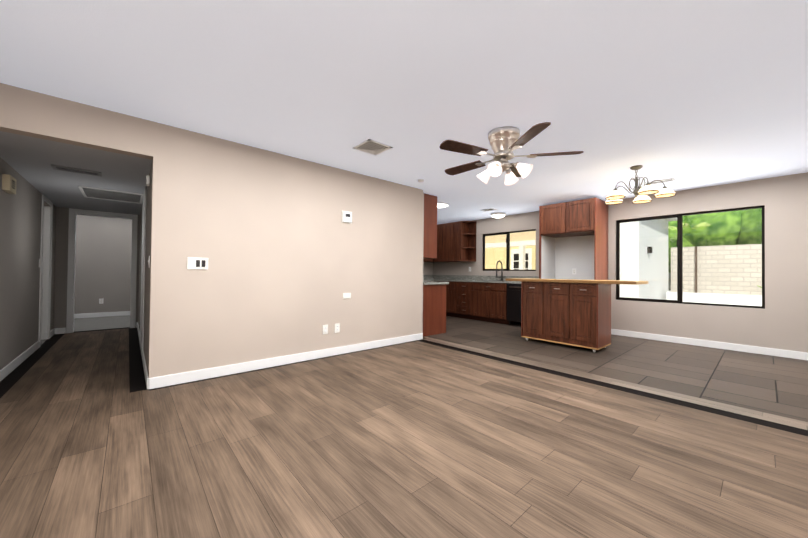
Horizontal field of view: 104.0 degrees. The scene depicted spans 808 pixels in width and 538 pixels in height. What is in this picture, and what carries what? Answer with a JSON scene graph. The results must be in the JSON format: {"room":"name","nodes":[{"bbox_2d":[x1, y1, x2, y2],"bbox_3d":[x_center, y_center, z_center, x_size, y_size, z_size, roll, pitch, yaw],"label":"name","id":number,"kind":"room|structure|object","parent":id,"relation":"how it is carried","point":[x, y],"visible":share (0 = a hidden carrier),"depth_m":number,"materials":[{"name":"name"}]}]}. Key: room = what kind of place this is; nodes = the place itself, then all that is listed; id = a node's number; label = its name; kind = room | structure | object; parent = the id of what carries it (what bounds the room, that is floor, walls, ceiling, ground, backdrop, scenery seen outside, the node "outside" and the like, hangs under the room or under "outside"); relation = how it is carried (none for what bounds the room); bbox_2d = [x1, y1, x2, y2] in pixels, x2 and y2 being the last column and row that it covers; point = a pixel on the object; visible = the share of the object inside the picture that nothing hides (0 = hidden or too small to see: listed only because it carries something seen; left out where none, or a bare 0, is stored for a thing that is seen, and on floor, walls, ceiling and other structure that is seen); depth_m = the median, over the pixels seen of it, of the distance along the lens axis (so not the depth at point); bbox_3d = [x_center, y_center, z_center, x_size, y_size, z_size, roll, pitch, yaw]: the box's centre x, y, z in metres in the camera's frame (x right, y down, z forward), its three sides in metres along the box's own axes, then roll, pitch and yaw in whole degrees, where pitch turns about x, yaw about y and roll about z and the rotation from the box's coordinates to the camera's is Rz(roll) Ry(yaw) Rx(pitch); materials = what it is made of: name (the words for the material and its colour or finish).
{"room":"living room","nodes":[
{"label":"living room","id":0,"kind":"room"},
{"bbox_2d":[0,157,55,369],"bbox_3d":[-3.016,-0.148,1.976,0.120,2.440,8.820,1,-1,-41],"label":"wall","id":1,"kind":"structure","parent":0,"point":[20,226],"depth_m":3.54,"materials":[{"name":"paint"}]},
{"bbox_2d":[2,174,16,193],"bbox_3d":[-3.865,-0.828,3.095,0.051,0.150,0.220,1,-1,-41],"label":"door chime","id":2,"kind":"object","parent":1,"relation":"attached to","point":[8,184],"visible":1,"depth_m":3.02,"materials":[{"name":"beige plastic"}]},
{"bbox_2d":[0,341,38,381],"bbox_3d":[-2.554,1.022,1.520,0.013,0.100,7.470,1,-1,-41],"label":"baseboard","id":3,"kind":"structure","parent":1,"relation":"attached to","point":[22,357],"depth_m":3.48,"materials":[{"name":"white"}]},
{"bbox_2d":[50,328,59,337],"bbox_3d":[-5.657,1.033,5.089,0.040,0.100,0.410,1,-1,-41],"label":"baseboard","id":4,"kind":"structure","parent":1,"relation":"attached to","point":[56,330],"depth_m":5.23,"materials":[{"name":"white"}]},
{"bbox_2d":[38,186,146,349],"bbox_3d":[-4.808,0.025,4.363,1.810,2.115,2.865,1,-1,-41],"label":"trim","id":5,"kind":"structure","parent":1,"relation":"attached to","point":[45,275],"depth_m":4.89,"materials":[{"name":"white"}]},
{"bbox_2d":[0,131,151,214],"bbox_3d":[-4.079,-1.063,4.117,1.070,0.060,3.960,1,-1,-41],"label":"ceiling","id":6,"kind":"structure","parent":0,"point":[30,160],"depth_m":3.31,"materials":[{"name":"paint"}]},
{"bbox_2d":[51,164,101,176],"bbox_3d":[-3.421,-1.030,3.311,0.360,0.012,0.170,1,-1,-41],"label":"ceiling vent","id":7,"kind":"object","parent":6,"relation":"in","point":[74,170],"visible":1,"depth_m":3.30,"materials":[{"name":"grey metal"}]},
{"bbox_2d":[78,186,142,203],"bbox_3d":[-4.060,-1.023,4.413,0.630,0.012,0.770,1,-1,-41],"label":"ceiling vent","id":8,"kind":"object","parent":6,"relation":"in","point":[104,194],"visible":1,"depth_m":4.39,"materials":[{"name":"white metal"}]},
{"bbox_2d":[40,315,129,345],"bbox_3d":[-5.833,1.104,5.738,4.230,0.030,3.700,1,-1,-41],"label":"floor","id":9,"kind":"structure","parent":0,"point":[96,323],"depth_m":6.35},
{"bbox_2d":[54,207,139,327],"bbox_3d":[-5.431,-0.128,5.642,1.070,2.440,0.120,1,-1,-41],"label":"wall","id":10,"kind":"structure","parent":0,"point":[61,268],"depth_m":5.30,"materials":[{"name":"paint"}]},
{"bbox_2d":[74,215,131,313],"bbox_3d":[-6.916,-0.123,7.332,4.040,2.440,0.120,1,-1,-41],"label":"wall","id":11,"kind":"structure","parent":0,"point":[103,259],"depth_m":7.25,"materials":[{"name":"paint"}]},
{"bbox_2d":[74,311,129,318],"bbox_3d":[-6.884,1.047,7.268,3.800,0.100,0.013,1,-1,-41],"label":"baseboard","id":12,"kind":"structure","parent":11,"relation":"attached to","point":[103,314],"depth_m":7.23,"materials":[{"name":"white wood"}]},
{"bbox_2d":[138,164,151,371],"bbox_3d":[-3.680,-0.124,4.543,0.120,2.440,4.080,1,-1,-41],"label":"wall","id":13,"kind":"structure","parent":0,"point":[147,270],"depth_m":3.46,"materials":[{"name":"paint"}]},
{"bbox_2d":[136,322,151,388],"bbox_3d":[-3.664,1.045,4.386,0.033,0.100,4.093,1,-1,-41],"label":"baseboard","id":14,"kind":"structure","parent":13,"relation":"attached to","point":[148,380],"depth_m":3.27,"materials":[{"name":"white wood"}]},
{"bbox_2d":[146,175,149,185],"bbox_3d":[-2.663,-0.913,3.283,0.029,0.102,0.090,1,-1,-41],"label":"sensor","id":15,"kind":"object","parent":13,"relation":"attached to","point":[147,180],"visible":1,"depth_m":3.25,"materials":[{"name":"white plastic"}]},
{"bbox_2d":[0,83,422,377],"bbox_3d":[-1.444,-0.111,3.709,4.530,2.440,0.120,1,-1,-41],"label":"wall","id":16,"kind":"structure","parent":0,"point":[281,247],"depth_m":3.44,"materials":[{"name":"paint"}]},
{"bbox_2d":[187,257,207,269],"bbox_3d":[-2.029,-0.054,3.109,0.175,0.118,0.011,1,-1,-41],"label":"light switch","id":17,"kind":"object","parent":16,"relation":"attached to","point":[197,263],"visible":1,"depth_m":3.10,"materials":[{"name":"white plastic"}]},
{"bbox_2d":[152,333,422,388],"bbox_3d":[-0.997,1.067,4.009,3.453,0.100,0.013,1,-1,-41],"label":"baseboard","id":18,"kind":"structure","parent":16,"relation":"attached to","point":[153,382],"depth_m":3.54,"materials":[{"name":"white wood"}]},
{"bbox_2d":[322,324,327,333],"bbox_3d":[-0.999,0.767,4.008,0.072,0.118,0.010,1,-1,-41],"label":"electrical outlet","id":19,"kind":"object","parent":16,"relation":"attached to","point":[325,329],"visible":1,"depth_m":4.01,"materials":[{"name":"white plastic"}]},
{"bbox_2d":[335,323,339,332],"bbox_3d":[-0.871,0.770,4.120,0.072,0.118,0.010,1,-1,-41],"label":"electrical outlet","id":20,"kind":"object","parent":16,"relation":"attached to","point":[337,327],"visible":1,"depth_m":4.12,"materials":[{"name":"white plastic"}]},
{"bbox_2d":[343,293,350,298],"bbox_3d":[-0.761,0.357,4.217,0.118,0.075,0.009,1,-1,-41],"label":"outlet plate","id":21,"kind":"object","parent":16,"relation":"attached to","point":[346,295],"visible":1,"depth_m":4.21,"materials":[{"name":"white plastic"}]},
{"bbox_2d":[342,210,351,223],"bbox_3d":[-0.756,-0.693,4.212,0.150,0.160,0.029,1,-1,-41],"label":"thermostat","id":22,"kind":"object","parent":16,"relation":"attached to","point":[346,216],"visible":0.98,"depth_m":4.20,"materials":[{"name":"white plastic"}]},
{"bbox_2d":[0,327,807,537],"bbox_3d":[-1.203,1.125,3.557,4.730,0.030,8.820,1,-1,-41],"label":"floor","id":23,"kind":"structure","parent":0,"point":[414,439],"depth_m":1.89,"materials":[{"name":"brown wood"}]},
{"bbox_2d":[0,0,807,224],"bbox_3d":[-1.487,-1.369,4.731,9.610,0.100,11.190,1,-1,-41],"label":"ceiling","id":24,"kind":"structure","parent":0,"point":[689,94],"depth_m":2.23,"materials":[{"name":"paint"}]},
{"bbox_2d":[353,139,392,155],"bbox_3d":[-0.342,-1.308,3.434,0.310,0.030,0.310,1,-1,-41],"label":"ceiling vent","id":25,"kind":"object","parent":24,"relation":"in","point":[372,147],"visible":1,"depth_m":3.41,"materials":[{"name":"white metal"}]},
{"bbox_2d":[437,202,448,207],"bbox_3d":[0.691,-1.259,6.271,0.410,0.040,0.410,1,-1,-41],"label":"recessed light","id":26,"kind":"object","parent":24,"relation":"in","point":[441,204],"visible":0.5,"depth_m":6.17,"materials":[{"name":"white"}]},
{"bbox_2d":[480,208,496,211],"bbox_3d":[1.791,-1.256,6.714,0.180,0.012,0.300,1,-1,-41],"label":"ceiling vent","id":27,"kind":"object","parent":24,"relation":"in","point":[489,209],"visible":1,"depth_m":6.68,"materials":[{"name":"white metal"}]},
{"bbox_2d":[491,212,505,217],"bbox_3d":[2.123,-1.204,7.124,0.330,0.100,0.330,1,-1,-41],"label":"light","id":28,"kind":"object","parent":24,"relation":"attached to","point":[498,214],"visible":1,"depth_m":7.02,"materials":[{"name":"white glass"}]},
{"bbox_2d":[440,122,583,185],"bbox_3d":[0.924,-1.080,3.088,1.351,0.469,1.306,1,-1,-41],"label":"ceiling fan","id":29,"kind":"object","parent":24,"relation":"hanging from","point":[505,142],"visible":1,"depth_m":2.95,"materials":[{"name":"brown wood"}]},
{"bbox_2d":[604,165,675,204],"bbox_3d":[2.937,-1.083,3.982,0.718,0.401,0.745,1,-1,-41],"label":"chandelier","id":30,"kind":"object","parent":24,"relation":"hanging from","point":[615,196],"visible":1,"depth_m":3.92,"materials":[{"name":"white glass"}]},
{"bbox_2d":[640,178,675,185],"bbox_3d":[3.682,-1.263,4.582,0.140,0.012,0.380,1,-1,-41],"label":"ceiling vent","id":31,"kind":"object","parent":24,"relation":"in","point":[665,180],"visible":0.9,"depth_m":4.55,"materials":[{"name":"white metal"}]},
{"bbox_2d":[422,193,423,332],"bbox_3d":[-0.591,-0.072,6.281,0.140,2.440,2.630,1,-1,-41],"label":"wall","id":32,"kind":"structure","parent":0,"point":[422,263],"depth_m":5.32,"materials":[{"name":"paint"}]},
{"bbox_2d":[423,193,438,260],"bbox_3d":[0.336,-0.737,5.608,0.341,1.095,0.372,1,-1,-41],"label":"upper cabinet","id":33,"kind":"object","parent":32,"relation":"attached to","point":[431,229],"depth_m":5.48,"materials":[{"name":"brown wood"}]},
{"bbox_2d":[423,262,432,274],"bbox_3d":[-0.281,-0.045,8.220,2.880,2.440,0.120,1,-1,-41],"label":"wall","id":34,"kind":"structure","parent":0,"point":[427,268],"depth_m":8.97,"materials":[{"name":"paint"}]},
{"bbox_2d":[423,276,434,279],"bbox_3d":[-0.234,0.199,8.161,2.832,0.110,0.020,1,-1,-41],"label":"backsplash","id":35,"kind":"structure","parent":34,"relation":"attached to","point":[424,277],"depth_m":8.92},
{"bbox_2d":[425,316,807,421],"bbox_3d":[2.155,1.181,5.451,2.820,0.030,7.250,1,-1,-41],"label":"floor","id":36,"kind":"structure","parent":0,"point":[774,385],"depth_m":3.83,"materials":[{"name":"grey tile"}]},
{"bbox_2d":[423,284,446,335],"bbox_3d":[0.329,0.712,5.795,0.621,0.880,0.671,1,-1,-41],"label":"base cabinet","id":37,"kind":"object","parent":36,"relation":"on","point":[434,295],"depth_m":5.53,"materials":[{"name":"brown wood"}]},
{"bbox_2d":[423,280,450,283],"bbox_3d":[-0.253,0.254,6.477,0.630,0.040,2.531,1,-1,-41],"label":"countertop","id":38,"kind":"structure","parent":37,"relation":"on","point":[424,281],"depth_m":5.91,"materials":[{"name":"grey stone"}]},
{"bbox_2d":[447,280,454,316],"bbox_3d":[1.200,0.749,8.164,0.692,0.880,0.851,1,-1,-41],"label":"base cabinet","id":39,"kind":"object","parent":36,"relation":"on","point":[450,287],"depth_m":7.80,"materials":[{"name":"brown wood"}]},
{"bbox_2d":[455,280,474,319],"bbox_3d":[1.656,0.748,7.686,0.635,0.880,0.611,1,-1,-41],"label":"base cabinet","id":40,"kind":"object","parent":36,"relation":"on","point":[464,289],"depth_m":7.47,"materials":[{"name":"brown wood"}]},
{"bbox_2d":[475,280,506,323],"bbox_3d":[2.099,0.746,7.179,0.635,0.880,0.876,1,-1,-41],"label":"base cabinet","id":41,"kind":"object","parent":36,"relation":"on","point":[496,299],"depth_m":6.95,"materials":[{"name":"brown wood"}]},
{"bbox_2d":[491,280,520,283],"bbox_3d":[1.730,0.288,7.615,0.630,0.040,3.428,1,-1,-41],"label":"countertop","id":42,"kind":"structure","parent":41,"relation":"on","point":[492,281],"depth_m":6.72,"materials":[{"name":"grey stone"}]},
{"bbox_2d":[507,284,520,324],"bbox_3d":[2.564,0.745,6.647,0.635,0.880,0.670,1,-1,-41],"label":"dishwasher","id":43,"kind":"object","parent":36,"relation":"on","point":[513,290],"depth_m":6.52,"materials":[{"name":"black metal"}]},
{"bbox_2d":[521,282,610,352],"bbox_3d":[2.469,0.682,4.883,0.589,0.960,1.112,1,-1,-41],"label":"kitchen island","id":44,"kind":"object","parent":36,"relation":"on","point":[574,312],"depth_m":4.60,"materials":[{"name":"brown wood"}]},
{"bbox_2d":[506,278,647,285],"bbox_3d":[2.545,0.182,4.838,0.650,0.040,1.810,1,-1,-41],"label":"island countertop","id":45,"kind":"structure","parent":44,"relation":"on","point":[608,282],"depth_m":4.60,"materials":[{"name":"brown wood"}]},
{"bbox_2d":[539,197,607,279],"bbox_3d":[3.178,-0.018,5.943,0.661,2.400,0.980,1,-1,-41],"label":"surround","id":46,"kind":"object","parent":36,"relation":"on","point":[586,257],"visible":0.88,"depth_m":5.97,"materials":[{"name":"brown wood"}]},
{"bbox_2d":[433,172,807,352],"bbox_3d":[3.282,-0.031,6.439,0.140,2.440,7.490,1,-1,-41],"label":"wall","id":47,"kind":"structure","parent":0,"point":[780,321],"depth_m":4.59,"materials":[{"name":"paint"}]},
{"bbox_2d":[439,222,454,260],"bbox_3d":[1.225,-0.697,8.436,0.341,1.020,0.657,1,-1,-41],"label":"upper cabinet","id":48,"kind":"object","parent":47,"relation":"attached to","point":[451,242],"depth_m":8.28,"materials":[{"name":"brown wood"}]},
{"bbox_2d":[455,221,470,260],"bbox_3d":[1.452,-0.698,8.176,0.341,1.020,0.306,1,-1,-41],"label":"upper cabinet","id":49,"kind":"object","parent":47,"relation":"attached to","point":[462,228],"depth_m":8.05,"materials":[{"name":"brown wood"}]},
{"bbox_2d":[435,276,538,279],"bbox_3d":[1.961,0.218,7.817,0.020,0.110,3.428,1,-1,-41],"label":"backsplash","id":50,"kind":"structure","parent":47,"relation":"attached to","point":[436,277],"depth_m":7.88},
{"bbox_2d":[483,229,535,270],"bbox_3d":[2.446,-0.413,7.397,0.060,0.910,1.390,1,-1,-41],"label":"kitchen window","id":51,"kind":"structure","parent":47,"relation":"in","point":[507,260],"depth_m":7.40,"materials":[{"name":"clear glass"}]},
{"bbox_2d":[616,206,764,308],"bbox_3d":[4.461,-0.165,5.086,0.060,1.440,1.780,1,-1,-41],"label":"window","id":52,"kind":"structure","parent":47,"relation":"in","point":[680,254],"depth_m":5.07,"materials":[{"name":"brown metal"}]},
{"bbox_2d":[611,329,807,359],"bbox_3d":[4.663,1.133,4.715,0.013,0.100,2.780,1,-1,-41],"label":"baseboard","id":53,"kind":"structure","parent":47,"relation":"attached to","point":[705,343],"depth_m":4.69,"materials":[{"name":"white wood"}]},
{"label":"outside","id":54,"kind":"structure","parent":0,"visible":0},
{"bbox_3d":[12.475,1.438,13.577,23.140,0.100,28.000,1,-1,-41],"label":"ground","id":55,"kind":"structure","parent":54,"visible":0},
{"bbox_2d":[485,231,535,269],"bbox_3d":[2.631,0.033,10.586,4.340,2.440,6.550,1,-1,-41],"label":"roof","id":56,"kind":"structure","parent":55,"relation":"on","point":[522,236],"depth_m":11.55,"materials":[{"name":"white"}]},
{"bbox_2d":[485,245,535,269],"bbox_3d":[4.787,-0.139,14.498,3.550,2.920,5.500,1,-1,-41],"label":"shed","id":57,"kind":"object","parent":55,"relation":"on","point":[515,263],"depth_m":12.52,"materials":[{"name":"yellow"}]},
{"bbox_2d":[620,218,676,299],"bbox_3d":[7.415,-0.313,11.117,4.550,3.240,2.850,1,-1,-41],"label":"building","id":58,"kind":"structure","parent":55,"relation":"on","point":[633,268],"depth_m":9.41,"materials":[{"name":"white paint"}]},
{"bbox_2d":[666,285,761,305],"bbox_3d":[13.143,0.904,6.990,1.380,0.823,11.200,1,-1,-41],"label":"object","id":59,"kind":"structure","parent":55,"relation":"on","point":[727,300],"depth_m":9.77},
{"bbox_2d":[668,208,761,272],"bbox_3d":[15.966,-1.041,8.708,3.477,4.813,16.445,1,-1,-41],"label":"trees","id":60,"kind":"object","parent":55,"relation":"on","point":[711,231],"depth_m":11.67,"materials":[{"name":"green plant"}]},
{"bbox_2d":[671,244,761,294],"bbox_3d":[14.692,0.255,6.420,0.260,2.140,14.300,1,-1,-41],"label":"fence","id":61,"kind":"object","parent":55,"relation":"on","point":[748,249],"depth_m":10.76,"materials":[{"name":"brown"}]}
]}

